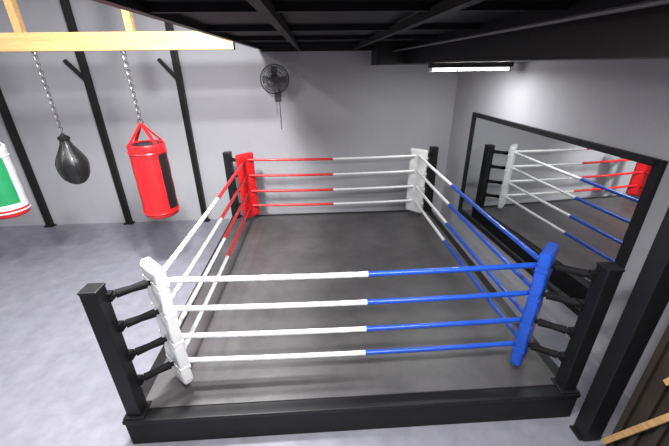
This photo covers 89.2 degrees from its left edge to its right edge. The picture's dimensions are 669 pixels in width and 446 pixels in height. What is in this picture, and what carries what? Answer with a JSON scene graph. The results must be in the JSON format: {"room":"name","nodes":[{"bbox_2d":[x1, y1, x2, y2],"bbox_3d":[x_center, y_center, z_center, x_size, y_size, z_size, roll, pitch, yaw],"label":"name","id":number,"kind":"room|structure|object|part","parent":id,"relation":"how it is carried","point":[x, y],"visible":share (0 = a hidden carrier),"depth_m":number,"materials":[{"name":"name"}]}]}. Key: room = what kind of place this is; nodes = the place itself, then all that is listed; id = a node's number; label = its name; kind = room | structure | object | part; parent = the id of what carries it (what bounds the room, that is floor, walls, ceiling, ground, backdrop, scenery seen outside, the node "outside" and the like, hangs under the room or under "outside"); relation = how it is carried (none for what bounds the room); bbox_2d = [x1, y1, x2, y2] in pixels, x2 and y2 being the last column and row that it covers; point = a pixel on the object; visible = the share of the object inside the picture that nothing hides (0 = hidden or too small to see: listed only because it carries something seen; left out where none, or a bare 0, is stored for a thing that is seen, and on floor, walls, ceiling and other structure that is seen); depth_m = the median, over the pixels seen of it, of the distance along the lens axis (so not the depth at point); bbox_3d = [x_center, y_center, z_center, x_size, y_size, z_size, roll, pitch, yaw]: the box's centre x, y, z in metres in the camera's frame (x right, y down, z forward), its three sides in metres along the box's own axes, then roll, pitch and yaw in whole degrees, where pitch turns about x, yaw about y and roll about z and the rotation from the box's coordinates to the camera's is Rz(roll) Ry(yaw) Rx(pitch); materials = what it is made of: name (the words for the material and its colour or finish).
{"room":"exercise studio","nodes":[
{"label":"exercise studio","id":0,"kind":"room"},
{"bbox_2d":[0,0,458,226],"bbox_3d":[-2.696,-2.601,6.634,12.000,5.700,0.100,-2,25,-3],"label":"wall","id":1,"kind":"structure","parent":0,"point":[334,104],"depth_m":6.85,"materials":[{"name":"paint"}]},
{"bbox_2d":[260,64,288,128],"bbox_3d":[-1.082,-2.378,6.495,0.409,1.214,0.493,11,27,23],"label":"wall fan","id":2,"kind":"object","parent":1,"relation":"attached to","point":[273,78],"visible":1,"depth_m":6.29,"materials":[{"name":"grey plastic"}]},
{"bbox_3d":[-1.133,-2.350,6.641,0.156,1.040,0.278,-2,25,-3],"label":"motor and bracket","id":3,"kind":"part","parent":2,"relation":"part of","materials":[{"name":"grey plastic"}]},
{"bbox_2d":[0,212,629,445],"bbox_3d":[-2.300,2.273,2.775,11.900,0.100,11.030,-2,25,-3],"label":"floor","id":4,"kind":"structure","parent":0,"point":[57,386],"depth_m":4.24,"materials":[{"name":"grey concrete"}]},
{"bbox_2d":[0,89,56,226],"bbox_3d":[-6.438,-2.012,6.543,0.421,4.600,0.130,-2,25,-3],"label":"post","id":5,"kind":"object","parent":4,"relation":"on","point":[6,116],"visible":1,"depth_m":6.89,"materials":[{"name":"black metal"}]},
{"bbox_2d":[59,0,134,224],"bbox_3d":[-4.731,-2.071,6.621,0.421,4.600,0.130,-2,25,-3],"label":"post","id":6,"kind":"object","parent":4,"relation":"on","point":[85,75],"visible":1,"depth_m":6.56,"materials":[{"name":"black metal"}]},
{"bbox_2d":[157,22,210,221],"bbox_3d":[-3.053,-2.130,6.698,0.421,4.600,0.130,-2,25,-3],"label":"post","id":7,"kind":"object","parent":4,"relation":"on","point":[177,74],"visible":0.73,"depth_m":6.71,"materials":[{"name":"black metal"}]},
{"bbox_2d":[77,146,624,443],"bbox_3d":[0.086,0.252,4.922,4.200,1.700,4.550,-2,25,-3],"label":"ring","id":8,"kind":"object","parent":4,"relation":"on","point":[300,323],"visible":1,"depth_m":3.42,"materials":[{"name":"black paint"}]},
{"bbox_3d":[-1.791,1.093,2.794,0.180,1.353,0.180,-2,25,-3],"label":"corner post","id":9,"kind":"part","parent":8,"relation":"part of","materials":[{"name":"black metal"}]},
{"bbox_2d":[140,257,192,384],"bbox_3d":[-1.488,0.906,3.036,0.302,1.260,0.110,20,32,37],"label":"cushion","id":10,"kind":"object","parent":8,"relation":"on","point":[157,283],"depth_m":2.92,"materials":[{"name":"white leather"}]},
{"bbox_3d":[-2.035,-0.734,6.735,0.180,1.353,0.180,-2,25,-3],"label":"corner post","id":11,"kind":"part","parent":8,"relation":"part of","materials":[{"name":"black metal"}]},
{"bbox_2d":[235,152,259,218],"bbox_3d":[-1.664,-0.712,6.525,0.110,1.260,0.352,20,32,37],"label":"cushion","id":12,"kind":"object","parent":8,"relation":"on","point":[247,171],"depth_m":6.45,"materials":[{"name":"red leather"}]},
{"bbox_3d":[0.092,0.748,5.152,4.200,0.046,4.550,-2,25,-3],"label":"platform edge trim","id":13,"kind":"part","parent":8,"relation":"part of","materials":[{"name":"black paint"}]},
{"bbox_2d":[406,148,427,212],"bbox_3d":[1.611,-0.825,6.675,0.352,1.260,0.110,20,32,37],"label":"cushion","id":14,"kind":"object","parent":8,"relation":"on","point":[415,181],"depth_m":6.60,"materials":[{"name":"white leather"}]},
{"bbox_3d":[1.959,-0.872,6.917,0.180,1.353,0.180,-2,25,-3],"label":"corner post","id":15,"kind":"part","parent":8,"relation":"part of","materials":[{"name":"black metal"}]},
{"bbox_2d":[510,242,558,365],"bbox_3d":[1.867,0.790,3.189,0.110,1.260,0.302,20,32,37],"label":"cushion","id":16,"kind":"object","parent":8,"relation":"on","point":[546,259],"depth_m":3.09,"materials":[{"name":"blue leather"}]},
{"bbox_3d":[2.203,0.954,2.977,0.180,1.353,0.180,-2,25,-3],"label":"corner post","id":17,"kind":"part","parent":8,"relation":"part of","materials":[{"name":"black metal"}]},
{"bbox_2d":[569,207,668,440],"bbox_3d":[2.330,0.535,2.509,0.220,3.165,0.150,-2,25,-3],"label":"column","id":18,"kind":"structure","parent":4,"relation":"on","point":[648,299],"depth_m":2.64,"materials":[{"name":"black metal"}]},
{"bbox_2d":[92,0,668,64],"bbox_3d":[0.841,-0.974,1.403,3.910,0.570,11.120,-2,25,-3],"label":"ceiling","id":19,"kind":"structure","parent":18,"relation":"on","point":[395,32],"depth_m":2.40,"materials":[{"name":"metal"}]},
{"bbox_2d":[428,62,513,71],"bbox_3d":[1.929,-2.212,4.804,1.200,0.113,0.100,-2,25,-3],"label":"strip light","id":20,"kind":"object","parent":19,"relation":"attached to","point":[441,66],"visible":0.95,"depth_m":4.76,"materials":[{"name":"grey plastic"}]},
{"bbox_2d":[601,324,668,445],"bbox_3d":[2.428,0.974,1.565,0.110,3.160,1.800,-2,25,-3],"label":"screen","id":21,"kind":"object","parent":4,"relation":"on","point":[644,421],"visible":1,"depth_m":2.58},
{"bbox_2d":[440,59,668,397],"bbox_3d":[3.122,-0.466,1.869,0.101,5.700,11.100,-3,25,-6],"label":"wall","id":22,"kind":"structure","parent":0,"point":[621,104],"depth_m":3.82,"materials":[{"name":"paint"}]},
{"bbox_2d":[458,112,668,315],"bbox_3d":[2.747,-0.398,4.998,0.049,1.950,3.530,-3,25,-6],"label":"wall mirror","id":23,"kind":"object","parent":22,"relation":"attached to","point":[593,200],"visible":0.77,"depth_m":4.29,"materials":[{"name":"clear glass"}]},
{"bbox_3d":[2.554,-1.120,6.558,0.048,1.950,0.070,-3,25,-6],"label":"frame","id":24,"kind":"part","parent":23,"relation":"part of","materials":[{"name":"black paint"}]},
{"bbox_3d":[2.759,0.450,5.391,0.048,0.080,3.490,-3,25,-6],"label":"frame","id":25,"kind":"part","parent":23,"relation":"part of","materials":[{"name":"black paint"}]},
{"bbox_3d":[2.736,-1.250,4.602,0.048,0.070,3.490,-3,25,-6],"label":"frame","id":26,"kind":"part","parent":23,"relation":"part of","materials":[{"name":"black paint"}]},
{"bbox_3d":[2.939,0.320,3.446,0.048,1.950,0.090,-3,25,-6],"label":"frame","id":27,"kind":"part","parent":23,"relation":"part of","materials":[{"name":"black paint"}]},
{"bbox_3d":[-8.324,-0.058,1.321,0.100,5.700,11.030,-2,25,-3],"label":"wall","id":28,"kind":"structure","parent":0,"visible":0},
{"bbox_2d":[0,31,234,51],"bbox_3d":[-4.883,-2.254,4.253,7.150,0.210,0.120,-2,25,-3],"label":"beam","id":29,"kind":"structure","parent":28,"relation":"attached to","point":[143,40],"depth_m":4.29,"materials":[{"name":"brown wood"}]},
{"bbox_2d":[0,142,30,219],"bbox_3d":[-4.994,-1.151,4.758,0.526,2.247,0.526,-2,25,-3],"label":"bag","id":30,"kind":"object","parent":29,"relation":"hanging from","point":[14,202],"visible":1,"depth_m":4.99,"materials":[{"name":"white plastic"}]},
{"bbox_2d":[31,52,89,183],"bbox_3d":[-3.838,-1.395,4.716,0.399,1.797,0.399,8,26,18],"label":"bag","id":31,"kind":"object","parent":29,"relation":"hanging from","point":[71,164],"visible":1,"depth_m":4.81,"materials":[{"name":"black leather"}]},
{"bbox_3d":[-3.843,-1.728,4.561,0.060,1.063,0.060,-2,25,-3],"label":"chain","id":32,"kind":"part","parent":31,"relation":"part of","materials":[{"name":"silver metal"}]},
{"bbox_2d":[3,0,135,32],"bbox_3d":[-3.263,-2.796,4.102,1.440,0.860,0.090,-2,25,-3],"label":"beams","id":33,"kind":"structure","parent":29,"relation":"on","point":[11,6],"depth_m":4.19,"materials":[{"name":"beige wood"}]},
{"bbox_2d":[121,51,179,218],"bbox_3d":[-2.727,-1.193,4.878,0.526,2.326,0.526,-2,25,-3],"label":"bag","id":34,"kind":"object","parent":29,"relation":"hanging from","point":[150,164],"visible":1,"depth_m":4.93,"materials":[{"name":"red leather"}]},
{"bbox_3d":[-2.735,-1.817,4.588,0.073,0.949,0.060,-20,31,-35],"label":"chain","id":35,"kind":"part","parent":34,"relation":"part of","materials":[{"name":"silver metal"}]}
]}

